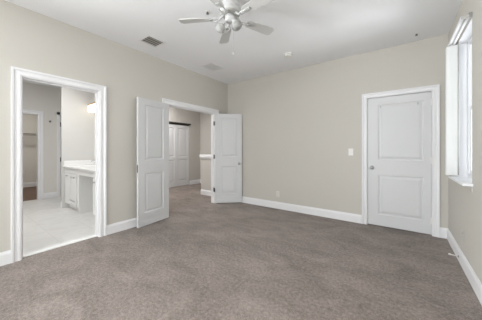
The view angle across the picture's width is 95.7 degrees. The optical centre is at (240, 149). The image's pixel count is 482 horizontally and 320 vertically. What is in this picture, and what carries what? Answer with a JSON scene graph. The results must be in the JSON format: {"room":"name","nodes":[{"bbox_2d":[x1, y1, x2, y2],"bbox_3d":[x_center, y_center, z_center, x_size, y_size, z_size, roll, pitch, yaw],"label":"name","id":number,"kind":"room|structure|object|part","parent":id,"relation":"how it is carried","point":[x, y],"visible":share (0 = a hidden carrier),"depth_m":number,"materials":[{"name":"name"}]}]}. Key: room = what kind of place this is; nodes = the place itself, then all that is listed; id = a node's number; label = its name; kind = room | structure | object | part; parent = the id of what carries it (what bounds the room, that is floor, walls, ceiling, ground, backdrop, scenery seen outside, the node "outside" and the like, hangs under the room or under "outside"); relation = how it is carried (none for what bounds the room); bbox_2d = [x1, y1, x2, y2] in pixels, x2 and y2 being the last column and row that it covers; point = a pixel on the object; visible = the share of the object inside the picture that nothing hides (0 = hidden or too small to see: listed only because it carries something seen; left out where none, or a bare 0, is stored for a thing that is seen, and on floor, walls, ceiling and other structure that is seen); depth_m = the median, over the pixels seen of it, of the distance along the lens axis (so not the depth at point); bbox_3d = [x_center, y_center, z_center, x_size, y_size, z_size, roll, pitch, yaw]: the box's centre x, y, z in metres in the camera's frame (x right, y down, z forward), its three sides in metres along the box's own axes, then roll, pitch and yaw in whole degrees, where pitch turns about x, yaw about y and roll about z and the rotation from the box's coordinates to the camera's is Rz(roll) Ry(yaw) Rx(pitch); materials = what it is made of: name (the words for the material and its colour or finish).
{"room":"empty bedroom","nodes":[
{"label":"empty bedroom","id":0,"kind":"room"},
{"bbox_2d":[23,114,36,182],"bbox_3d":[-6.379,-0.176,5.609,2.620,2.772,2.720,0,0,36],"label":"wall","id":1,"kind":"structure","parent":0,"point":[29,121],"depth_m":7.04,"materials":[{"name":"beige paint"}]},
{"bbox_2d":[23,182,36,187],"bbox_3d":[-7.363,1.141,6.267,0.015,0.138,2.620,0,0,36],"label":"baseboard","id":2,"kind":"structure","parent":1,"relation":"attached to","point":[31,184],"depth_m":7.04,"materials":[{"name":"white paint"}]},
{"bbox_2d":[23,82,60,196],"bbox_3d":[-5.273,-0.176,4.800,0.120,2.772,2.720,0,0,36],"label":"wall","id":3,"kind":"structure","parent":0,"point":[47,99],"depth_m":5.39,"materials":[{"name":"paint"}]},
{"bbox_2d":[23,109,43,199],"bbox_3d":[-5.138,0.141,4.965,0.144,2.138,0.943,0,0,36],"label":"door frame","id":4,"kind":"structure","parent":3,"relation":"attached to","point":[40,114],"depth_m":5.27,"materials":[{"name":"white paint"}]},
{"bbox_2d":[44,192,61,207],"bbox_3d":[-4.173,1.141,4.992,1.430,0.138,0.280,0,0,36],"label":"baseboard","id":5,"kind":"structure","parent":3,"relation":"attached to","point":[50,194],"depth_m":5.40,"materials":[{"name":"white paint"}]},
{"bbox_2d":[57,112,60,196],"bbox_3d":[-4.567,0.135,5.649,0.018,2.150,0.315,0,0,36],"label":"door frame","id":6,"kind":"structure","parent":3,"relation":"attached to","point":[58,113],"depth_m":5.54,"materials":[{"name":"white paint"}]},
{"bbox_2d":[61,87,93,207],"bbox_3d":[-3.514,-0.176,4.715,0.040,2.772,0.580,0,0,36],"label":"wall","id":7,"kind":"structure","parent":0,"point":[77,124],"depth_m":4.65,"materials":[{"name":"paint"}]},
{"bbox_2d":[94,93,94,159],"bbox_3d":[-3.016,-0.176,4.771,3.558,2.772,0.100,0,0,36],"label":"wall","id":8,"kind":"structure","parent":0,"point":[94,93],"depth_m":4.92,"materials":[{"name":"paint"}]},
{"bbox_2d":[87,102,94,112],"bbox_3d":[-2.969,-0.900,4.579,0.860,0.170,0.155,0,0,36],"label":"vanity light","id":9,"kind":"object","parent":8,"relation":"attached to","point":[91,107],"visible":0.34,"depth_m":4.66,"materials":[{"name":"white glass"}]},
{"bbox_2d":[0,0,227,252],"bbox_3d":[-2.425,-0.176,2.465,0.120,2.772,7.195,0,0,36],"label":"wall","id":10,"kind":"structure","parent":0,"point":[29,40],"depth_m":3.10,"materials":[{"name":"paint"}]},
{"bbox_2d":[11,66,106,262],"bbox_3d":[-2.228,0.159,2.734,0.168,2.103,0.948,0,0,36],"label":"door frame","id":11,"kind":"structure","parent":10,"relation":"attached to","point":[18,75],"depth_m":2.46,"materials":[{"name":"white paint"}]},
{"bbox_2d":[0,217,136,265],"bbox_3d":[-2.364,1.141,2.433,0.015,0.138,6.935,0,0,36],"label":"baseboard","id":12,"kind":"structure","parent":10,"relation":"attached to","point":[5,257],"depth_m":3.15,"materials":[{"name":"white paint"}]},
{"bbox_2d":[137,97,168,227],"bbox_3d":[-1.428,0.201,3.590,0.035,1.995,0.626,0,0,28],"label":"door","id":13,"kind":"structure","parent":10,"relation":"in","point":[152,116],"depth_m":3.54,"materials":[{"name":"white paint"}]},
{"bbox_2d":[162,98,218,202],"bbox_3d":[-0.997,0.159,4.416,0.168,2.103,1.446,0,0,36],"label":"door frame","id":14,"kind":"structure","parent":10,"relation":"attached to","point":[172,103],"depth_m":4.88,"materials":[{"name":"white paint"}]},
{"bbox_2d":[213,114,241,202],"bbox_3d":[-0.299,0.201,4.892,0.640,1.995,0.104,0,0,-5],"label":"door","id":15,"kind":"structure","parent":10,"relation":"in","point":[228,127],"depth_m":4.91,"materials":[{"name":"white paint"}]},
{"bbox_2d":[169,107,199,184],"bbox_3d":[-2.612,-0.176,6.676,0.500,2.772,3.450,0,0,36],"label":"wall","id":16,"kind":"structure","parent":0,"point":[175,114],"depth_m":7.53,"materials":[{"name":"paint"}]},
{"bbox_2d":[169,121,190,125],"bbox_3d":[-2.235,-0.829,6.793,0.090,0.072,1.665,0,0,36],"label":"closet track","id":17,"kind":"object","parent":16,"relation":"attached to","point":[170,122],"visible":0.54,"depth_m":7.05,"materials":[{"name":"metal"}]},
{"bbox_2d":[169,124,175,187],"bbox_3d":[-2.244,0.203,6.795,0.030,1.985,0.518,0,0,36],"label":"door","id":18,"kind":"structure","parent":17,"relation":"hanging from","point":[172,127],"depth_m":6.89,"materials":[{"name":"white paint"}]},
{"bbox_2d":[176,125,188,185],"bbox_3d":[-1.936,0.203,7.216,0.030,1.985,0.518,0,0,36],"label":"door","id":19,"kind":"structure","parent":17,"relation":"hanging from","point":[182,132],"depth_m":7.20,"materials":[{"name":"white paint"}]},
{"bbox_2d":[200,113,210,178],"bbox_3d":[-0.822,-0.176,6.626,2.448,2.772,1.415,0,0,36],"label":"wall","id":20,"kind":"structure","parent":0,"point":[205,119],"depth_m":7.67,"materials":[{"name":"paint"}]},
{"bbox_2d":[190,179,210,195],"bbox_3d":[-0.926,1.141,6.585,2.328,0.138,1.365,0,0,36],"label":"baseboard","id":21,"kind":"structure","parent":20,"relation":"attached to","point":[203,192],"depth_m":5.83,"materials":[{"name":"white paint"}]},
{"bbox_2d":[5,0,461,87],"bbox_3d":[-2.920,-1.612,3.704,10.412,0.100,8.610,0,0,36],"label":"ceiling","id":22,"kind":"structure","parent":0,"point":[314,31],"depth_m":2.80,"materials":[{"name":"paint"}]},
{"bbox_2d":[138,35,165,47],"bbox_3d":[-1.285,-1.557,3.155,0.270,0.010,0.285,0,0,36],"label":"ceiling vent","id":23,"kind":"object","parent":22,"relation":"in","point":[150,40],"visible":1,"depth_m":3.15,"materials":[{"name":"white metal"}]},
{"bbox_2d":[201,63,223,71],"bbox_3d":[-0.538,-1.557,4.142,0.278,0.010,0.348,0,0,36],"label":"ceiling vent","id":24,"kind":"object","parent":22,"relation":"in","point":[213,67],"visible":1,"depth_m":4.14,"materials":[{"name":"white metal"}]},
{"bbox_2d":[179,0,273,54],"bbox_3d":[-0.096,-1.262,2.203,1.017,0.600,1.034,0,0,36],"label":"ceiling fan","id":25,"kind":"object","parent":22,"relation":"hanging from","point":[230,10],"visible":1,"depth_m":2.18,"materials":[{"name":"metal"}]},
{"bbox_3d":[-0.470,-1.340,2.269,0.345,0.031,0.118,0,0,6],"label":"blade","id":26,"kind":"part","parent":25,"relation":"part of","materials":[{"name":"white wood"}]},
{"bbox_3d":[-0.258,-1.340,1.899,0.118,0.031,0.345,0,0,24],"label":"blade","id":27,"kind":"part","parent":25,"relation":"part of","materials":[{"name":"white wood"}]},
{"bbox_3d":[-0.218,-1.228,2.207,0.090,0.090,0.088,0,0,36],"label":"bulb","id":28,"kind":"part","parent":25,"relation":"part of","materials":[{"name":"white glass"}]},
{"bbox_3d":[-0.217,-1.230,2.208,0.104,0.098,0.104,0,0,36],"label":"lamp shade","id":29,"kind":"part","parent":25,"relation":"part of","materials":[{"name":"white glass"}]},
{"bbox_3d":[-0.184,-1.340,2.585,0.118,0.031,0.345,0,0,-12],"label":"blade","id":30,"kind":"part","parent":25,"relation":"part of","materials":[{"name":"white wood"}]},
{"bbox_3d":[-0.042,-1.228,2.143,0.084,0.090,0.096,0,0,36],"label":"bulb","id":31,"kind":"part","parent":25,"relation":"part of","materials":[{"name":"white glass"}]},
{"bbox_3d":[-0.045,-1.230,2.144,0.104,0.098,0.107,0,0,36],"label":"lamp shade","id":32,"kind":"part","parent":25,"relation":"part of","materials":[{"name":"white glass"}]},
{"bbox_3d":[0.159,-1.340,1.986,0.345,0.031,0.118,0,0,42],"label":"blade","id":33,"kind":"part","parent":25,"relation":"part of","materials":[{"name":"white wood"}]},
{"bbox_3d":[0.205,-1.340,2.410,0.345,0.031,0.118,0,0,-30],"label":"blade","id":34,"kind":"part","parent":25,"relation":"part of","materials":[{"name":"white wood"}]},
{"bbox_2d":[284,52,292,57],"bbox_3d":[0.773,-1.540,3.579,0.148,0.044,0.148,0,0,36],"label":"smoke detector","id":35,"kind":"object","parent":22,"relation":"attached to","point":[288,54],"visible":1,"depth_m":3.54,"materials":[{"name":"white plastic"}]},
{"bbox_2d":[0,183,481,319],"bbox_3d":[-2.920,1.235,3.704,10.412,0.050,8.610,0,0,36],"label":"floor","id":36,"kind":"structure","parent":0,"point":[206,260],"depth_m":2.19,"materials":[{"name":"beige carpet"}]},
{"bbox_2d":[22,234,96,257],"bbox_3d":[-2.250,1.204,2.750,0.085,0.012,0.752,0,0,36],"label":"threshold","id":37,"kind":"object","parent":36,"relation":"on","point":[94,235],"visible":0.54,"depth_m":2.69,"materials":[{"name":"white stone"}]},
{"bbox_2d":[65,168,94,214],"bbox_3d":[-2.685,0.790,4.118,1.997,0.840,0.558,0,0,36],"label":"bathroom vanity","id":38,"kind":"object","parent":36,"relation":"on","point":[79,184],"visible":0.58,"depth_m":4.20,"materials":[{"name":"white wood"}]},
{"bbox_3d":[-3.555,0.790,4.460,0.165,0.610,0.020,0,0,36],"label":"cabinet door","id":39,"kind":"part","parent":38,"relation":"part of","materials":[{"name":"white wood"}]},
{"bbox_3d":[-3.307,0.790,4.278,0.440,0.610,0.020,0,0,36],"label":"cabinet door","id":40,"kind":"part","parent":38,"relation":"part of","materials":[{"name":"white wood"}]},
{"bbox_2d":[63,160,94,171],"bbox_3d":[-2.685,0.303,4.119,1.998,0.131,0.557,0,0,36],"label":"countertop","id":41,"kind":"structure","parent":38,"relation":"on","point":[87,165],"depth_m":4.52,"materials":[{"name":"white stone"}]},
{"bbox_3d":[-2.375,0.790,3.596,0.280,0.610,0.020,0,0,36],"label":"cabinet door","id":42,"kind":"part","parent":38,"relation":"part of","materials":[{"name":"white wood"}]},
{"bbox_2d":[199,34,447,227],"bbox_3d":[0.953,-0.176,4.439,5.027,2.772,0.220,0,0,36],"label":"wall","id":43,"kind":"structure","parent":0,"point":[300,125],"depth_m":3.95,"materials":[{"name":"paint"}]},
{"bbox_2d":[242,196,447,238],"bbox_3d":[1.236,1.141,4.086,3.874,0.138,0.015,0,0,36],"label":"baseboard","id":44,"kind":"structure","parent":43,"relation":"attached to","point":[350,217],"depth_m":4.03,"materials":[{"name":"white paint"}]},
{"bbox_2d":[348,149,352,154],"bbox_3d":[1.838,0.045,3.650,0.072,0.116,0.008,0,0,36],"label":"light switch","id":45,"kind":"object","parent":43,"relation":"attached to","point":[350,151],"visible":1,"depth_m":3.65,"materials":[{"name":"white plastic"}]},
{"bbox_2d":[368,92,432,234],"bbox_3d":[2.354,0.194,3.265,0.795,2.005,0.102,0,0,36],"label":"door","id":46,"kind":"structure","parent":43,"relation":"in","point":[400,159],"depth_m":3.26,"materials":[{"name":"white paint"}]},
{"bbox_2d":[362,84,439,237],"bbox_3d":[2.381,0.159,3.317,0.942,2.103,0.144,0,0,36],"label":"door frame","id":47,"kind":"structure","parent":43,"relation":"attached to","point":[435,89],"depth_m":3.04,"materials":[{"name":"white paint"}]},
{"bbox_2d":[448,0,481,283],"bbox_3d":[0.771,-0.176,0.052,0.140,2.772,7.075,0,0,36],"label":"wall","id":48,"kind":"structure","parent":0,"point":[464,205],"depth_m":1.96,"materials":[{"name":"paint"}]},
{"bbox_2d":[448,18,472,191],"bbox_3d":[2.301,-0.407,2.201,0.210,1.575,0.720,0,0,36],"label":"window","id":49,"kind":"structure","parent":48,"relation":"in","point":[464,178],"depth_m":2.44,"materials":[{"name":"white paint"}]},
{"bbox_2d":[445,12,472,175],"bbox_3d":[2.225,-0.471,2.242,0.100,1.528,0.683,0,0,36],"label":"vertical blind","id":50,"kind":"object","parent":49,"relation":"attached to","point":[451,50],"visible":1,"depth_m":2.45,"materials":[{"name":"white paint"}]},
{"bbox_3d":[2.224,-1.194,2.245,0.054,0.032,0.680,0,0,36],"label":"head rail","id":51,"kind":"part","parent":50,"relation":"part of","materials":[{"name":"white paint"}]},
{"bbox_3d":[2.279,0.320,2.217,0.156,0.030,0.720,0,0,36],"label":"sill","id":52,"kind":"part","parent":49,"relation":"part of","materials":[{"name":"white paint"}]},
{"bbox_3d":[2.365,-0.098,2.167,0.020,0.735,0.580,0,0,36],"label":"sash","id":53,"kind":"part","parent":49,"relation":"part of","materials":[{"name":"white paint"}]},
{"bbox_2d":[447,229,481,304],"bbox_3d":[0.750,1.141,0.154,0.015,0.138,6.935,0,0,36],"label":"baseboard","id":54,"kind":"structure","parent":48,"relation":"attached to","point":[469,272],"depth_m":2.08,"materials":[{"name":"white paint"}]}
]}

